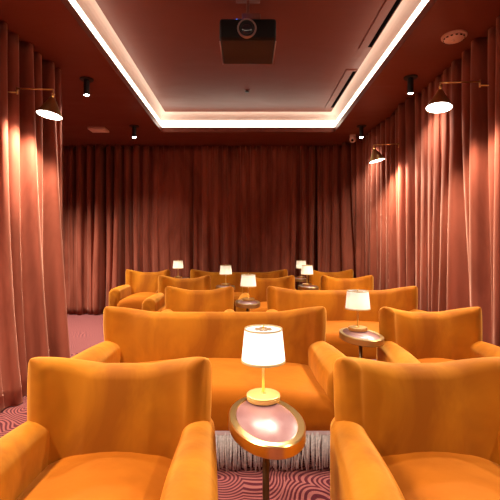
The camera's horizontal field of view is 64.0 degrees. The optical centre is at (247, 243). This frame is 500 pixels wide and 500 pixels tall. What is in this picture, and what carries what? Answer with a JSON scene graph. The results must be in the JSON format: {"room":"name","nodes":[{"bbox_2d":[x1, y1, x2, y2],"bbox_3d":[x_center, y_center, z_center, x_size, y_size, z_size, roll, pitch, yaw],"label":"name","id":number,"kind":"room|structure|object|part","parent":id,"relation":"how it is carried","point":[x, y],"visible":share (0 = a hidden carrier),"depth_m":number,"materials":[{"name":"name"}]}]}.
{"room":"auditorium","nodes":[
{"label":"auditorium","id":0,"kind":"room"},
{"bbox_2d":[0,313,329,499],"bbox_3d":[-1.100,1.330,1.970,7.000,0.100,11.140,0,0,0],"label":"floor","id":1,"kind":"structure","parent":0,"point":[85,331],"depth_m":2.23,"materials":[{"name":"carpet"}]},
{"bbox_2d":[0,357,217,499],"bbox_3d":[-0.514,0.868,1.347,0.878,0.825,0.805,0,0,0],"label":"armchair","id":2,"kind":"object","parent":1,"relation":"on","point":[92,430],"visible":1,"depth_m":1.56,"materials":[{"name":"orange fabric"}]},
{"bbox_3d":[-0.857,0.871,1.316,0.190,0.373,0.668,0,0,0],"label":"arm","id":3,"kind":"part","parent":2,"relation":"part of","materials":[{"name":"orange fabric"}]},
{"bbox_3d":[-0.514,0.926,1.288,0.610,0.245,0.665,0,0,0],"label":"seat","id":4,"kind":"part","parent":2,"relation":"part of","materials":[{"name":"orange fabric"}]},
{"bbox_3d":[-0.514,0.743,1.635,0.740,0.575,0.227,0,0,0],"label":"backrest","id":5,"kind":"part","parent":2,"relation":"part of","materials":[{"name":"orange fabric"}]},
{"bbox_3d":[-0.171,0.871,1.316,0.190,0.373,0.668,0,0,0],"label":"arm","id":6,"kind":"part","parent":2,"relation":"part of","materials":[{"name":"orange fabric"}]},
{"bbox_2d":[109,269,169,309],"bbox_3d":[-1.646,0.853,6.347,0.878,0.854,0.805,0,0,0],"label":"armchair","id":7,"kind":"object","parent":1,"relation":"on","point":[139,286],"visible":0.41,"depth_m":6.55,"materials":[{"name":"orange fabric"}]},
{"bbox_3d":[-1.990,0.856,6.316,0.190,0.386,0.668,0,0,0],"label":"arm","id":8,"kind":"part","parent":7,"relation":"part of","materials":[{"name":"orange fabric"}]},
{"bbox_3d":[-1.647,0.914,6.287,0.610,0.254,0.665,0,0,0],"label":"seat","id":9,"kind":"part","parent":7,"relation":"part of","materials":[{"name":"orange fabric"}]},
{"bbox_3d":[-1.647,0.724,6.635,0.740,0.595,0.227,0,0,0],"label":"backrest","id":10,"kind":"part","parent":7,"relation":"part of","materials":[{"name":"orange fabric"}]},
{"bbox_2d":[142,275,210,311],"bbox_3d":[-0.885,0.861,5.347,0.878,0.837,0.805,0,0,0],"label":"armchair","id":11,"kind":"object","parent":1,"relation":"on","point":[156,302],"visible":0.27,"depth_m":5.57,"materials":[{"name":"orange fabric"}]},
{"bbox_3d":[-1.228,0.864,5.316,0.190,0.379,0.668,0,0,0],"label":"arm","id":12,"kind":"part","parent":11,"relation":"part of","materials":[{"name":"orange fabric"}]},
{"bbox_3d":[-0.885,0.921,5.287,0.610,0.249,0.665,0,0,0],"label":"seat","id":13,"kind":"part","parent":11,"relation":"part of","materials":[{"name":"orange fabric"}]},
{"bbox_3d":[-0.885,0.734,5.635,0.740,0.584,0.227,0,0,0],"label":"backrest","id":14,"kind":"part","parent":11,"relation":"part of","materials":[{"name":"orange fabric"}]},
{"bbox_2d":[161,286,234,311],"bbox_3d":[-0.513,0.868,4.007,0.878,0.825,0.805,0,0,0],"label":"armchair","id":15,"kind":"object","parent":1,"relation":"on","point":[176,299],"visible":0.3,"depth_m":4.25,"materials":[{"name":"orange fabric"}]},
{"bbox_2d":[71,306,345,471],"bbox_3d":[-0.236,0.867,2.627,1.852,0.827,0.804,0,0,0],"label":"loveseat","id":16,"kind":"object","parent":1,"relation":"on","point":[305,382],"visible":0.51,"depth_m":2.83,"materials":[{"name":"orange fabric"}]},
{"bbox_3d":[-1.017,0.871,2.597,0.238,0.373,0.688,0,0,6],"label":"arm","id":17,"kind":"part","parent":16,"relation":"part of","materials":[{"name":"orange fabric"}]},
{"bbox_3d":[-0.236,0.742,2.915,1.615,0.577,0.228,0,0,0],"label":"backrest","id":18,"kind":"part","parent":16,"relation":"part of","materials":[{"name":"orange fabric"}]},
{"bbox_3d":[-0.236,0.926,2.567,1.486,0.245,0.665,0,0,0],"label":"seat","id":19,"kind":"part","parent":16,"relation":"part of","materials":[{"name":"orange fabric"}]},
{"bbox_3d":[0.546,0.871,2.597,0.238,0.373,0.688,0,0,-6],"label":"arm","id":20,"kind":"part","parent":16,"relation":"part of","materials":[{"name":"orange fabric"}]},
{"bbox_2d":[216,285,234,289],"bbox_3d":[-0.315,0.944,5.722,0.269,0.672,0.433,0,0,-11],"label":"table","id":21,"kind":"object","parent":1,"relation":"on","point":[217,286],"visible":0.31,"depth_m":5.67,"materials":[{"name":"gold metal"}]},
{"bbox_2d":[220,265,231,285],"bbox_3d":[-0.315,0.456,5.816,0.181,0.304,0.181,0,0,0],"label":"table lamp","id":22,"kind":"object","parent":21,"relation":"on","point":[225,270],"visible":1,"depth_m":5.75,"materials":[{"name":"white fabric"}]},
{"bbox_3d":[-0.315,0.383,5.816,0.179,0.134,0.179,0,0,0],"label":"lamp shade","id":23,"kind":"part","parent":22,"relation":"part of","materials":[{"name":"white fabric"}]},
{"bbox_2d":[190,269,295,311],"bbox_3d":[-0.141,0.852,6.348,1.852,0.856,0.804,0,0,0],"label":"loveseat","id":24,"kind":"object","parent":1,"relation":"on","point":[234,279],"visible":0.21,"depth_m":6.60,"materials":[{"name":"orange fabric"}]},
{"bbox_3d":[-0.141,0.914,6.287,1.486,0.254,0.665,0,0,0],"label":"seat","id":25,"kind":"part","parent":24,"relation":"part of","materials":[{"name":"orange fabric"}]},
{"bbox_3d":[-0.141,0.723,6.635,1.615,0.597,0.228,0,0,0],"label":"backrest","id":26,"kind":"part","parent":24,"relation":"part of","materials":[{"name":"orange fabric"}]},
{"bbox_2d":[235,299,259,311],"bbox_3d":[0.000,0.960,4.405,0.269,0.640,0.433,0,0,-11],"label":"table","id":27,"kind":"object","parent":1,"relation":"on","point":[240,303],"visible":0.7,"depth_m":4.28,"materials":[{"name":"gold metal"}]},
{"bbox_2d":[240,273,255,300],"bbox_3d":[0.009,0.488,4.499,0.181,0.304,0.181,0,0,0],"label":"table lamp","id":28,"kind":"object","parent":27,"relation":"on","point":[248,280],"visible":1,"depth_m":4.43,"materials":[{"name":"white fabric"}]},
{"bbox_3d":[0.009,0.415,4.499,0.179,0.134,0.179,0,0,0],"label":"lamp shade","id":29,"kind":"part","parent":28,"relation":"part of","materials":[{"name":"white fabric"}]},
{"bbox_2d":[236,275,294,311],"bbox_3d":[0.296,0.861,5.347,0.878,0.837,0.805,0,0,0],"label":"armchair","id":30,"kind":"object","parent":1,"relation":"on","point":[259,293],"visible":0.2,"depth_m":5.58,"materials":[{"name":"orange fabric"}]},
{"bbox_3d":[-0.048,0.864,5.316,0.190,0.379,0.668,0,0,0],"label":"arm","id":31,"kind":"part","parent":30,"relation":"part of","materials":[{"name":"orange fabric"}]},
{"bbox_3d":[0.295,0.921,5.287,0.610,0.249,0.665,0,0,0],"label":"seat","id":32,"kind":"part","parent":30,"relation":"part of","materials":[{"name":"orange fabric"}]},
{"bbox_3d":[0.295,0.734,5.635,0.740,0.584,0.227,0,0,0],"label":"backrest","id":33,"kind":"part","parent":30,"relation":"part of","materials":[{"name":"orange fabric"}]},
{"bbox_2d":[229,397,305,499],"bbox_3d":[0.068,0.960,1.473,0.269,0.640,0.433,0,0,-11],"label":"table","id":34,"kind":"object","parent":1,"relation":"on","point":[277,431],"visible":0.9,"depth_m":1.40,"materials":[{"name":"gold metal"}]},
{"bbox_2d":[241,324,284,405],"bbox_3d":[0.065,0.488,1.642,0.181,0.304,0.181,0,0,0],"label":"table lamp","id":35,"kind":"object","parent":34,"relation":"on","point":[263,346],"visible":1,"depth_m":1.58,"materials":[{"name":"white fabric"}]},
{"bbox_3d":[0.065,0.509,1.642,0.011,0.208,0.011,0,0,9],"label":"stem","id":36,"kind":"part","parent":35,"relation":"part of","materials":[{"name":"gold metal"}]},
{"bbox_3d":[0.065,0.415,1.642,0.179,0.134,0.179,0,0,0],"label":"lamp shade","id":37,"kind":"part","parent":35,"relation":"part of","materials":[{"name":"white fabric"}]},
{"bbox_2d":[247,326,280,331],"bbox_3d":[0.065,0.356,1.642,0.146,0.003,0.146,0,0,0],"label":"diffuser","id":38,"kind":"object","parent":35,"relation":"attached to","point":[249,328],"depth_m":1.65,"materials":[{"name":"white plastic"}]},
{"bbox_3d":[0.068,0.970,1.473,0.025,0.580,0.025,0,0,-11],"label":"stem","id":39,"kind":"part","parent":34,"relation":"part of","materials":[{"name":"brown metal"}]},
{"bbox_2d":[295,277,305,289],"bbox_3d":[0.847,0.931,6.758,0.269,0.698,0.433,0,0,-11],"label":"table","id":40,"kind":"object","parent":1,"relation":"on","point":[297,280],"visible":0.35,"depth_m":6.58,"materials":[{"name":"gold metal"}]},
{"bbox_2d":[296,260,305,277],"bbox_3d":[0.913,0.430,6.805,0.181,0.304,0.181,0,0,0],"label":"table lamp","id":41,"kind":"object","parent":40,"relation":"on","point":[299,263],"visible":0.8,"depth_m":6.74,"materials":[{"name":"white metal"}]},
{"bbox_3d":[0.913,0.357,6.805,0.179,0.134,0.179,0,0,0],"label":"lamp shade","id":42,"kind":"part","parent":41,"relation":"part of","materials":[{"name":"white fabric"}]},
{"bbox_2d":[298,285,318,289],"bbox_3d":[0.866,0.944,5.722,0.269,0.672,0.433,0,0,-11],"label":"table","id":43,"kind":"object","parent":1,"relation":"on","point":[301,287],"visible":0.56,"depth_m":5.59,"materials":[{"name":"gold metal"}]},
{"bbox_2d":[301,265,312,285],"bbox_3d":[0.866,0.456,5.816,0.181,0.304,0.181,0,0,0],"label":"table lamp","id":44,"kind":"object","parent":43,"relation":"on","point":[306,269],"visible":1,"depth_m":5.75,"materials":[{"name":"white fabric"}]},
{"bbox_3d":[0.866,0.383,5.816,0.179,0.134,0.179,0,0,0],"label":"lamp shade","id":45,"kind":"part","parent":44,"relation":"part of","materials":[{"name":"white fabric"}]},
{"bbox_2d":[309,269,352,289],"bbox_3d":[1.383,0.853,6.347,0.878,0.854,0.805,0,0,0],"label":"armchair","id":46,"kind":"object","parent":1,"relation":"on","point":[315,279],"visible":0.19,"depth_m":6.60,"materials":[{"name":"orange fabric"}]},
{"bbox_2d":[266,286,425,360],"bbox_3d":[1.011,0.867,4.008,1.852,0.827,0.804,0,0,0],"label":"loveseat","id":47,"kind":"object","parent":1,"relation":"on","point":[338,317],"visible":0.27,"depth_m":4.24,"materials":[{"name":"orange fabric"}]},
{"bbox_3d":[1.011,0.742,4.295,1.615,0.577,0.228,0,0,0],"label":"backrest","id":48,"kind":"part","parent":47,"relation":"part of","materials":[{"name":"orange fabric"}]},
{"bbox_3d":[1.011,0.926,3.947,1.486,0.245,0.665,0,0,0],"label":"seat","id":49,"kind":"part","parent":47,"relation":"part of","materials":[{"name":"orange fabric"}]},
{"bbox_3d":[1.792,0.871,3.977,0.238,0.373,0.688,0,0,-6],"label":"arm","id":50,"kind":"part","parent":47,"relation":"part of","materials":[{"name":"orange fabric"}]},
{"bbox_2d":[321,275,373,289],"bbox_3d":[1.399,0.861,5.347,0.878,0.837,0.805,0,0,0],"label":"armchair","id":51,"kind":"object","parent":1,"relation":"on","point":[365,282],"visible":0.23,"depth_m":5.60,"materials":[{"name":"orange fabric"}]},
{"bbox_2d":[339,327,383,357],"bbox_3d":[0.805,0.960,2.842,0.269,0.640,0.433,0,0,-11],"label":"table","id":52,"kind":"object","parent":1,"relation":"on","point":[369,338],"visible":0.62,"depth_m":2.76,"materials":[{"name":"gold metal"}]},
{"bbox_2d":[345,289,370,331],"bbox_3d":[0.814,0.488,2.955,0.181,0.304,0.181,0,0,0],"label":"table lamp","id":53,"kind":"object","parent":52,"relation":"on","point":[357,300],"visible":1,"depth_m":2.89,"materials":[{"name":"white fabric"}]},
{"bbox_3d":[0.814,0.415,2.955,0.179,0.134,0.179,0,0,0],"label":"lamp shade","id":54,"kind":"part","parent":53,"relation":"part of","materials":[{"name":"white fabric"}]},
{"bbox_3d":[0.814,0.509,2.955,0.011,0.208,0.011,0,0,45],"label":"stem","id":55,"kind":"part","parent":53,"relation":"part of","materials":[{"name":"gold metal"}]},
{"bbox_3d":[0.805,0.970,2.842,0.025,0.580,0.025,0,0,-11],"label":"stem","id":56,"kind":"part","parent":52,"relation":"part of","materials":[{"name":"brown metal"}]},
{"bbox_2d":[330,357,499,499],"bbox_3d":[0.719,0.868,1.347,0.878,0.825,0.805,0,0,0],"label":"armchair","id":57,"kind":"object","parent":1,"relation":"on","point":[399,431],"visible":1,"depth_m":1.57,"materials":[{"name":"orange fabric"}]},
{"bbox_3d":[0.376,0.871,1.316,0.190,0.373,0.668,0,0,0],"label":"arm","id":58,"kind":"part","parent":57,"relation":"part of","materials":[{"name":"orange fabric"}]},
{"bbox_3d":[0.719,0.926,1.288,0.610,0.245,0.665,0,0,0],"label":"seat","id":59,"kind":"part","parent":57,"relation":"part of","materials":[{"name":"orange fabric"}]},
{"bbox_3d":[1.062,0.871,1.316,0.190,0.373,0.668,0,0,0],"label":"arm","id":60,"kind":"part","parent":57,"relation":"part of","materials":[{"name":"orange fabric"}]},
{"bbox_2d":[377,307,499,362],"bbox_3d":[1.324,0.868,2.627,0.878,0.825,0.805,0,0,0],"label":"armchair","id":61,"kind":"object","parent":1,"relation":"on","point":[455,334],"visible":0.38,"depth_m":2.86,"materials":[{"name":"orange fabric"}]},
{"bbox_3d":[0.980,0.871,2.596,0.190,0.373,0.668,0,0,0],"label":"arm","id":62,"kind":"part","parent":61,"relation":"part of","materials":[{"name":"orange fabric"}]},
{"bbox_3d":[1.323,0.926,2.567,0.610,0.245,0.665,0,0,0],"label":"seat","id":63,"kind":"part","parent":61,"relation":"part of","materials":[{"name":"orange fabric"}]},
{"bbox_3d":[1.666,0.871,2.596,0.190,0.373,0.668,0,0,0],"label":"arm","id":64,"kind":"part","parent":61,"relation":"part of","materials":[{"name":"orange fabric"}]},
{"bbox_3d":[-1.120,0.931,6.758,0.269,0.698,0.433,0,0,-11],"label":"table","id":65,"kind":"object","parent":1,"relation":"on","visible":0},
{"bbox_2d":[173,260,182,277],"bbox_3d":[-1.181,0.430,6.805,0.181,0.304,0.181,0,0,0],"label":"table lamp","id":66,"kind":"object","parent":65,"relation":"on","point":[177,264],"visible":1,"depth_m":6.74,"materials":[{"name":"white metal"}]},
{"bbox_3d":[-1.181,0.357,6.805,0.179,0.134,0.179,0,0,0],"label":"lamp shade","id":67,"kind":"part","parent":66,"relation":"part of","materials":[{"name":"white fabric"}]},
{"bbox_2d":[105,148,317,299],"bbox_3d":[-1.100,-0.420,7.390,7.000,3.400,0.100,0,0,0],"label":"wall","id":68,"kind":"structure","parent":0,"point":[316,269],"depth_m":7.34,"materials":[{"name":"red"}]},
{"bbox_2d":[0,0,499,147],"bbox_3d":[-1.100,-1.935,1.970,6.800,0.360,10.940,0,0,0],"label":"ceiling","id":69,"kind":"structure","parent":0,"point":[174,45],"depth_m":4.21,"materials":[{"name":"brown paint"}]},
{"bbox_2d":[0,21,69,410],"bbox_3d":[-1.909,-0.238,0.438,0.438,3.025,7.377,0,0,1],"label":"curtain","id":70,"kind":"object","parent":69,"relation":"hanging from","point":[33,309],"visible":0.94,"depth_m":3.48,"materials":[{"name":"fabric"}]},
{"bbox_2d":[79,76,93,95],"bbox_3d":[-1.718,-1.666,4.270,0.140,0.178,0.140,0,0,0],"label":"ceiling spotlight","id":71,"kind":"object","parent":69,"relation":"attached to","point":[87,80],"visible":1,"depth_m":4.25,"materials":[{"name":"black metal"}]},
{"bbox_3d":[-1.718,-1.749,4.270,0.140,0.012,0.140,0,0,0],"label":"ceiling plate","id":72,"kind":"part","parent":71,"relation":"part of","materials":[{"name":"black metal"}]},
{"bbox_2d":[87,127,108,132],"bbox_3d":[-2.280,-1.736,6.120,0.260,0.037,0.220,0,0,0],"label":"ceiling sensor","id":73,"kind":"object","parent":69,"relation":"attached to","point":[92,129],"visible":1,"depth_m":6.07,"materials":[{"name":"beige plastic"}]},
{"bbox_2d":[62,144,192,314],"bbox_3d":[-2.643,-0.238,7.202,3.320,3.025,0.333,0,0,0],"label":"curtain","id":74,"kind":"object","parent":69,"relation":"hanging from","point":[145,192],"visible":0.62,"depth_m":7.17,"materials":[{"name":"fabric"}]},
{"bbox_2d":[129,125,138,137],"bbox_3d":[-1.690,-1.666,5.970,0.140,0.178,0.140,0,0,0],"label":"ceiling spotlight","id":75,"kind":"object","parent":69,"relation":"attached to","point":[133,127],"visible":1,"depth_m":5.95,"materials":[{"name":"black metal"}]},
{"bbox_2d":[219,0,275,63],"bbox_3d":[0.003,-1.813,3.293,0.446,0.484,0.454,0,0,0],"label":"projector","id":76,"kind":"object","parent":69,"relation":"hanging from","point":[251,39],"visible":1,"depth_m":3.13,"materials":[{"name":"black plastic"}]},
{"bbox_2d":[57,0,439,132],"bbox_3d":[0.009,-1.791,2.350,2.761,0.078,7.936,0,0,0],"label":"trim","id":77,"kind":"structure","parent":69,"relation":"attached to","point":[431,4],"depth_m":4.52,"materials":[{"name":"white paint"}]},
{"bbox_2d":[75,0,421,120],"bbox_3d":[0.009,-1.994,2.350,2.791,0.118,7.966,0,0,0],"label":"light","id":78,"kind":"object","parent":69,"relation":"attached to","point":[90,8],"depth_m":4.87,"materials":[{"name":"beige paint"}]},
{"bbox_2d":[69,0,428,126],"bbox_3d":[0.009,-1.875,2.350,2.793,0.130,7.968,0,0,0],"label":"light","id":79,"kind":"object","parent":69,"relation":"attached to","point":[423,3],"visible":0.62,"depth_m":5.69,"materials":[{"name":"white plastic"}]},
{"bbox_2d":[193,145,315,289],"bbox_3d":[0.136,-0.238,7.226,2.215,3.025,0.282,0,0,0],"label":"curtain","id":80,"kind":"object","parent":69,"relation":"hanging from","point":[254,207],"visible":0.68,"depth_m":7.17,"materials":[{"name":"fabric"}]},
{"bbox_2d":[317,138,362,277],"bbox_3d":[1.673,-0.238,6.959,0.937,3.025,0.355,0,0,44],"label":"curtain","id":81,"kind":"object","parent":69,"relation":"hanging from","point":[339,179],"visible":0.73,"depth_m":7.07,"materials":[{"name":"fabric"}]},
{"bbox_2d":[325,70,357,107],"bbox_3d":[1.237,-2.050,5.390,0.136,0.010,1.330,0,0,0],"label":"ceiling vent","id":82,"kind":"object","parent":69,"relation":"in","point":[348,75],"visible":1,"depth_m":5.25,"materials":[{"name":"black metal"}]},
{"bbox_2d":[349,134,355,142],"bbox_3d":[1.700,-1.691,6.459,0.110,0.128,0.112,0,0,0],"label":"ceiling camera","id":83,"kind":"object","parent":69,"relation":"attached to","point":[352,139],"visible":1,"depth_m":6.42,"materials":[{"name":"beige plastic"}]},
{"bbox_2d":[357,125,365,137],"bbox_3d":[1.700,-1.666,5.970,0.140,0.178,0.140,0,0,0],"label":"ceiling spotlight","id":84,"kind":"object","parent":69,"relation":"attached to","point":[360,127],"visible":1,"depth_m":5.95,"materials":[{"name":"black metal"}]},
{"bbox_2d":[360,118,390,289],"bbox_3d":[2.006,-0.238,6.046,0.280,3.025,1.055,0,0,-5],"label":"curtain","id":85,"kind":"object","parent":69,"relation":"hanging from","point":[375,176],"visible":0.75,"depth_m":6.08,"materials":[{"name":"fabric"}]},
{"bbox_2d":[359,0,401,48],"bbox_3d":[1.237,-2.050,3.545,0.136,0.010,1.320,0,0,0],"label":"ceiling vent","id":86,"kind":"object","parent":69,"relation":"in","point":[388,9],"visible":1,"depth_m":3.72,"materials":[{"name":"red metal"}]},
{"bbox_2d":[403,74,417,94],"bbox_3d":[1.720,-1.666,4.220,0.140,0.178,0.140,0,0,0],"label":"ceiling spotlight","id":87,"kind":"object","parent":69,"relation":"attached to","point":[410,79],"visible":1,"depth_m":4.20,"materials":[{"name":"black metal"}]},
{"bbox_3d":[1.720,-1.749,4.220,0.140,0.012,0.140,0,0,0],"label":"ceiling plate","id":88,"kind":"part","parent":87,"relation":"part of","materials":[{"name":"black metal"}]},
{"bbox_2d":[387,16,499,346],"bbox_3d":[2.052,-0.238,1.124,0.455,3.025,8.757,0,0,-1],"label":"curtain","id":89,"kind":"object","parent":69,"relation":"hanging from","point":[444,238],"visible":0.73,"depth_m":3.81,"materials":[{"name":"fabric"}]},
{"bbox_2d":[369,143,398,163],"bbox_3d":[1.854,-1.147,5.080,0.615,0.242,0.200,0,0,0],"label":"wall sconce","id":90,"kind":"object","parent":89,"relation":"attached to","point":[375,157],"visible":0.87,"depth_m":5.04,"materials":[{"name":"gold metal"}]},
{"bbox_3d":[1.645,-1.116,5.080,0.196,0.179,0.200,0,0,0],"label":"lamp shade","id":91,"kind":"part","parent":90,"relation":"part of","materials":[{"name":"gold metal"}]},
{"bbox_2d":[370,158,384,162],"bbox_3d":[1.644,-1.053,5.080,0.191,0.045,0.195,0,0,0],"label":"diffuser","id":92,"kind":"object","parent":90,"relation":"attached to","point":[372,160],"depth_m":5.05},
{"bbox_2d":[426,80,488,113],"bbox_3d":[1.814,-1.215,3.270,0.694,0.247,0.199,0,0,0],"label":"wall sconce","id":93,"kind":"object","parent":89,"relation":"attached to","point":[440,103],"visible":1,"depth_m":3.26,"materials":[{"name":"gold metal"}]},
{"bbox_2d":[426,102,451,112],"bbox_3d":[1.567,-1.113,3.271,0.194,0.035,0.194,0,0,0],"label":"diffuser","id":94,"kind":"object","parent":93,"relation":"attached to","point":[433,107],"depth_m":3.27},
{"bbox_3d":[1.566,-1.179,3.270,0.199,0.175,0.199,0,0,0],"label":"lamp shade","id":95,"kind":"part","parent":93,"relation":"part of","materials":[{"name":"gold metal"}]},
{"bbox_3d":[1.741,-1.311,3.281,0.319,0.036,0.012,0,0,4],"label":"arm","id":96,"kind":"part","parent":93,"relation":"part of","materials":[{"name":"gold metal"}]},
{"bbox_2d":[441,29,467,43],"bbox_3d":[1.745,-1.725,3.380,0.200,0.060,0.200,0,0,0],"label":"smoke detector","id":97,"kind":"object","parent":69,"relation":"attached to","point":[455,36],"visible":1,"depth_m":3.34,"materials":[{"name":"beige plastic"}]},
{"bbox_3d":[-2.220,-0.240,0.275,0.120,3.030,7.350,0,0,0],"label":"wall","id":98,"kind":"structure","parent":0,"visible":0},
{"bbox_2d":[9,87,62,120],"bbox_3d":[-1.851,-1.167,3.300,0.633,0.252,0.200,0,0,0],"label":"wall sconce","id":99,"kind":"object","parent":98,"relation":"attached to","point":[49,109],"visible":1,"depth_m":3.29,"materials":[{"name":"gold metal"}]},
{"bbox_3d":[-1.753,-1.262,3.309,0.295,0.043,0.012,0,0,-4],"label":"arm","id":100,"kind":"part","parent":99,"relation":"part of","materials":[{"name":"gold metal"}]},
{"bbox_2d":[36,110,61,119],"bbox_3d":[-1.633,-1.061,3.300,0.194,0.032,0.194,0,0,0],"label":"diffuser","id":101,"kind":"object","parent":99,"relation":"attached to","point":[49,114],"depth_m":3.29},
{"bbox_3d":[-1.634,-1.127,3.300,0.199,0.174,0.200,0,0,0],"label":"lamp shade","id":102,"kind":"part","parent":99,"relation":"part of","materials":[{"name":"gold metal"}]}
]}

